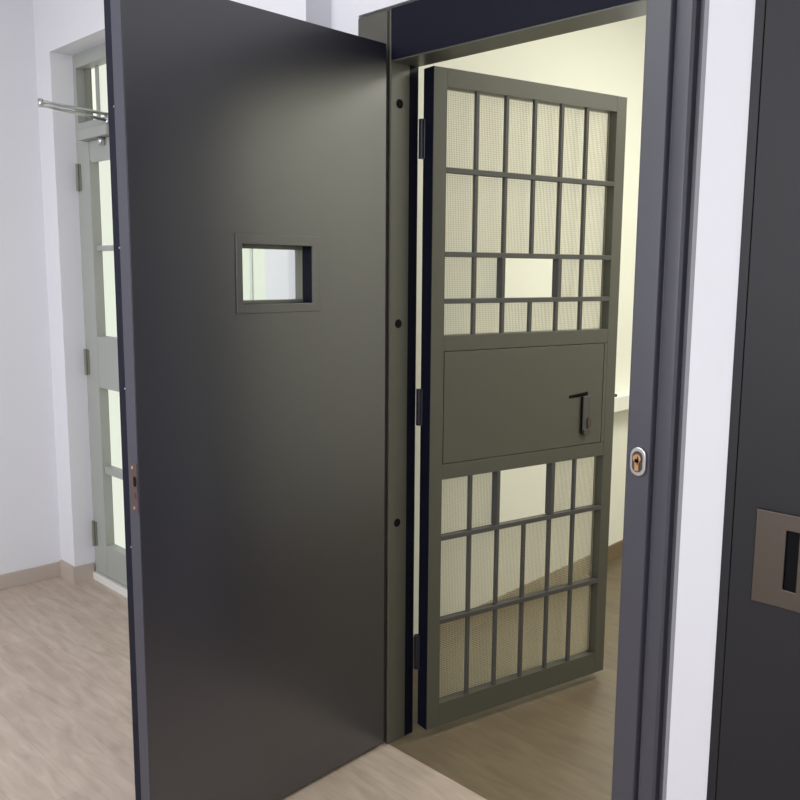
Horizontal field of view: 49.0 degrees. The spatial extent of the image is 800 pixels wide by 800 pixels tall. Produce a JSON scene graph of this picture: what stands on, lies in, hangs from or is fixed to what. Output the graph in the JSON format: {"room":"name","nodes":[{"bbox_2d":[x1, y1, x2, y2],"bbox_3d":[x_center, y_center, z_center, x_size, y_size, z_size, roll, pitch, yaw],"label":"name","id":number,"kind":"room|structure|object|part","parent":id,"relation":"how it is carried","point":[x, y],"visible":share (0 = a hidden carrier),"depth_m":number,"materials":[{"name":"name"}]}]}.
{"room":"prison interior","nodes":[
{"label":"prison interior","id":0,"kind":"room"},
{"bbox_2d":[0,0,60,574],"bbox_3d":[-3.258,-0.382,2.925,4.100,2.950,0.200,-8,11,-43],"label":"wall","id":1,"kind":"structure","parent":0,"point":[29,510],"depth_m":4.21,"materials":[{"name":"white paint"}]},
{"bbox_2d":[0,561,60,589],"bbox_3d":[-3.194,1.052,3.057,4.100,0.075,0.012,-8,11,-43],"label":"baseboard","id":2,"kind":"structure","parent":1,"relation":"attached to","point":[47,571],"depth_m":4.35,"materials":[{"name":"grey wood"}]},
{"bbox_2d":[0,555,621,799],"bbox_3d":[0.269,1.211,2.730,9.000,0.100,5.725,-8,11,-43],"label":"floor","id":3,"kind":"structure","parent":0,"point":[66,725],"depth_m":3.00,"materials":[{"name":"grey wood"}]},
{"bbox_2d":[93,571,126,597],"bbox_3d":[-1.170,0.934,4.087,0.074,0.038,1.015,-8,11,-43],"label":"threshold","id":4,"kind":"object","parent":3,"relation":"on","point":[100,577],"visible":0.24,"depth_m":4.29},
{"bbox_2d":[33,0,755,799],"bbox_3d":[0.261,-0.296,2.493,0.350,2.950,5.725,-8,11,-43],"label":"wall","id":5,"kind":"structure","parent":0,"point":[63,29],"depth_m":2.07,"materials":[{"name":"white paint"}]},
{"bbox_2d":[60,560,94,583],"bbox_3d":[-0.986,0.956,3.776,0.107,0.085,2.013,-8,11,-43],"label":"baseboard","id":6,"kind":"structure","parent":5,"relation":"attached to","point":[81,573],"depth_m":4.38,"materials":[{"name":"grey wood"}]},
{"bbox_2d":[72,43,126,585],"bbox_3d":[-1.164,-0.310,3.904,0.085,2.493,1.015,-8,11,-43],"label":"door","id":7,"kind":"structure","parent":5,"relation":"in","point":[101,351],"depth_m":4.16,"materials":[{"name":"grey paint"}]},
{"bbox_2d":[38,98,109,162],"bbox_3d":[-1.351,-1.151,3.791,0.227,0.196,0.495,0,8,-1],"label":"door closer","id":8,"kind":"object","parent":7,"relation":"attached to","point":[98,136],"depth_m":3.87,"materials":[{"name":"grey paint"}]},
{"bbox_3d":[-1.362,-1.205,3.686,0.014,0.026,0.336,5,10,31],"label":"closer arm","id":9,"kind":"part","parent":8,"relation":"part of","materials":[{"name":"metal"}]},
{"bbox_3d":[-1.362,-1.225,3.683,0.014,0.014,0.336,5,10,31],"label":"closer arm","id":10,"kind":"part","parent":8,"relation":"part of","materials":[{"name":"metal"}]},
{"bbox_3d":[-1.325,-1.118,3.918,0.008,0.095,0.235,-8,11,-43],"label":"mounting plate","id":11,"kind":"part","parent":8,"relation":"part of","materials":[{"name":"grey paint"}]},
{"bbox_3d":[-1.451,-1.413,4.093,0.012,0.247,0.052,-8,11,-43],"label":"transom post","id":12,"kind":"part","parent":7,"relation":"part of","materials":[{"name":"grey metal"}]},
{"bbox_3d":[-1.161,-1.127,3.786,0.043,0.133,0.719,-8,11,-43],"label":"rail","id":13,"kind":"part","parent":7,"relation":"part of","materials":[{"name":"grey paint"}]},
{"bbox_3d":[-1.158,-0.671,3.858,0.030,0.024,0.719,-8,11,-43],"label":"rail","id":14,"kind":"part","parent":7,"relation":"part of","materials":[{"name":"grey metal"}]},
{"bbox_3d":[-1.167,-0.143,3.929,0.046,0.245,0.719,-8,11,-43],"label":"rail","id":15,"kind":"part","parent":7,"relation":"part of","materials":[{"name":"grey paint"}]},
{"bbox_3d":[-1.167,0.376,4.008,0.037,0.035,0.719,-8,11,-43],"label":"rail","id":16,"kind":"part","parent":7,"relation":"part of","materials":[{"name":"grey paint"}]},
{"bbox_3d":[-1.173,0.826,4.071,0.046,0.155,0.719,-8,11,-43],"label":"rail","id":17,"kind":"part","parent":7,"relation":"part of","materials":[{"name":"grey paint"}]},
{"bbox_2d":[104,0,385,799],"bbox_3d":[-0.369,0.078,2.448,0.100,2.185,0.871,8,11,42],"label":"door","id":18,"kind":"structure","parent":5,"relation":"in","point":[253,431],"depth_m":2.33,"materials":[{"name":"paint"}]},
{"bbox_3d":[-0.645,0.213,2.130,0.032,0.125,0.002,8,11,42],"label":"lock plate","id":19,"kind":"part","parent":18,"relation":"part of","materials":[{"name":"silver metal"}]},
{"bbox_3d":[-0.324,-0.340,2.361,0.003,0.208,0.286,8,11,42],"label":"viewing slot frame","id":20,"kind":"part","parent":18,"relation":"part of","materials":[{"name":"metal"}]},
{"bbox_2d":[249,249,253,299],"bbox_3d":[-0.578,-0.525,3.163,0.050,1.400,0.465,-8,11,-43],"label":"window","id":21,"kind":"structure","parent":5,"relation":"in","point":[250,250],"depth_m":3.14,"materials":[{"name":"clear glass"}]},
{"bbox_2d":[414,66,626,729],"bbox_3d":[0.431,0.017,3.023,0.865,2.120,0.078,-5,10,-33],"label":"gate","id":22,"kind":"object","parent":5,"relation":"attached to","point":[486,403],"visible":1,"depth_m":2.97,"materials":[{"name":"grey metal"}]},
{"bbox_3d":[0.326,0.331,2.987,0.013,0.188,0.030,-5,10,-33],"label":"slot post","id":23,"kind":"part","parent":22,"relation":"part of","materials":[{"name":"grey metal"}]},
{"bbox_3d":[0.331,-0.400,2.880,0.013,0.130,0.030,-5,10,-33],"label":"slot post","id":24,"kind":"part","parent":22,"relation":"part of","materials":[{"name":"grey metal"}]},
{"bbox_3d":[0.424,1.027,3.166,0.733,0.080,0.045,-5,10,-33],"label":"rail","id":25,"kind":"part","parent":22,"relation":"part of","materials":[{"name":"grey metal"}]},
{"bbox_3d":[0.432,0.705,3.110,0.733,0.016,0.024,-5,10,-33],"label":"rail","id":26,"kind":"part","parent":22,"relation":"part of","materials":[{"name":"grey metal"}]},
{"bbox_3d":[0.434,0.423,3.069,0.733,0.016,0.024,-5,10,-33],"label":"rail","id":27,"kind":"part","parent":22,"relation":"part of","materials":[{"name":"grey metal"}]},
{"bbox_3d":[0.430,0.203,3.046,0.733,0.049,0.045,-5,10,-33],"label":"rail","id":28,"kind":"part","parent":22,"relation":"part of","materials":[{"name":"grey metal"}]},
{"bbox_3d":[0.427,-0.001,3.011,0.714,0.361,0.040,-5,10,-33],"label":"panel","id":29,"kind":"part","parent":22,"relation":"part of","materials":[{"name":"grey metal"}]},
{"bbox_3d":[0.432,-0.207,2.986,0.733,0.049,0.045,-5,10,-33],"label":"rail","id":30,"kind":"part","parent":22,"relation":"part of","materials":[{"name":"grey metal"}]},
{"bbox_3d":[0.439,-0.337,2.958,0.733,0.016,0.024,-5,10,-33],"label":"rail","id":31,"kind":"part","parent":22,"relation":"part of","materials":[{"name":"grey metal"}]},
{"bbox_3d":[0.440,-0.481,2.938,0.733,0.016,0.024,-5,10,-33],"label":"rail","id":32,"kind":"part","parent":22,"relation":"part of","materials":[{"name":"grey metal"}]},
{"bbox_3d":[0.442,-0.734,2.901,0.733,0.016,0.024,-5,10,-33],"label":"rail","id":33,"kind":"part","parent":22,"relation":"part of","materials":[{"name":"grey metal"}]},
{"bbox_3d":[0.438,-1.005,2.870,0.733,0.053,0.045,-5,10,-33],"label":"rail","id":34,"kind":"part","parent":22,"relation":"part of","materials":[{"name":"grey metal"}]},
{"bbox_3d":[0.534,0.313,3.123,0.016,0.188,0.030,-5,10,-33],"label":"slot post","id":35,"kind":"part","parent":22,"relation":"part of","materials":[{"name":"grey metal"}]},
{"bbox_3d":[0.539,-0.419,3.017,0.016,0.130,0.030,-5,10,-33],"label":"slot post","id":36,"kind":"part","parent":22,"relation":"part of","materials":[{"name":"grey metal"}]},
{"bbox_3d":[0.669,0.056,3.151,0.040,0.144,0.008,-5,10,-33],"label":"latch lever","id":37,"kind":"part","parent":22,"relation":"part of","materials":[{"name":"grey metal"}]},
{"bbox_2d":[358,0,709,799],"bbox_3d":[0.297,0.022,2.461,0.126,2.330,1.139,-8,11,-43],"label":"door frame","id":38,"kind":"structure","parent":5,"relation":"attached to","point":[416,34],"depth_m":2.15,"materials":[{"name":"metal"}]},
{"bbox_2d":[706,0,799,799],"bbox_3d":[1.130,0.148,1.667,0.202,2.320,0.968,-8,11,-43],"label":"door","id":39,"kind":"structure","parent":5,"relation":"in","point":[754,751],"depth_m":1.89,"materials":[{"name":"grey metal"}]},
{"bbox_3d":[0.832,0.346,1.866,0.008,0.208,0.162,-8,11,-43],"label":"flush pull","id":40,"kind":"part","parent":39,"relation":"part of","materials":[{"name":"silver metal"}]},
{"bbox_2d":[413,15,645,635],"bbox_3d":[1.149,-0.618,4.746,0.249,2.950,4.240,8,11,41],"label":"wall","id":41,"kind":"structure","parent":0,"point":[607,58],"depth_m":3.99,"materials":[{"name":"beige paint"}]},
{"bbox_2d":[413,539,622,656],"bbox_3d":[1.251,0.812,4.881,0.013,0.082,4.163,8,11,41],"label":"baseboard","id":42,"kind":"structure","parent":41,"relation":"attached to","point":[614,550],"depth_m":4.21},
{"bbox_2d":[614,390,629,412],"bbox_3d":[1.657,-0.072,5.155,0.100,0.078,2.033,8,11,41],"label":"window sill","id":43,"kind":"structure","parent":41,"relation":"attached to","point":[621,402],"depth_m":4.52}
]}

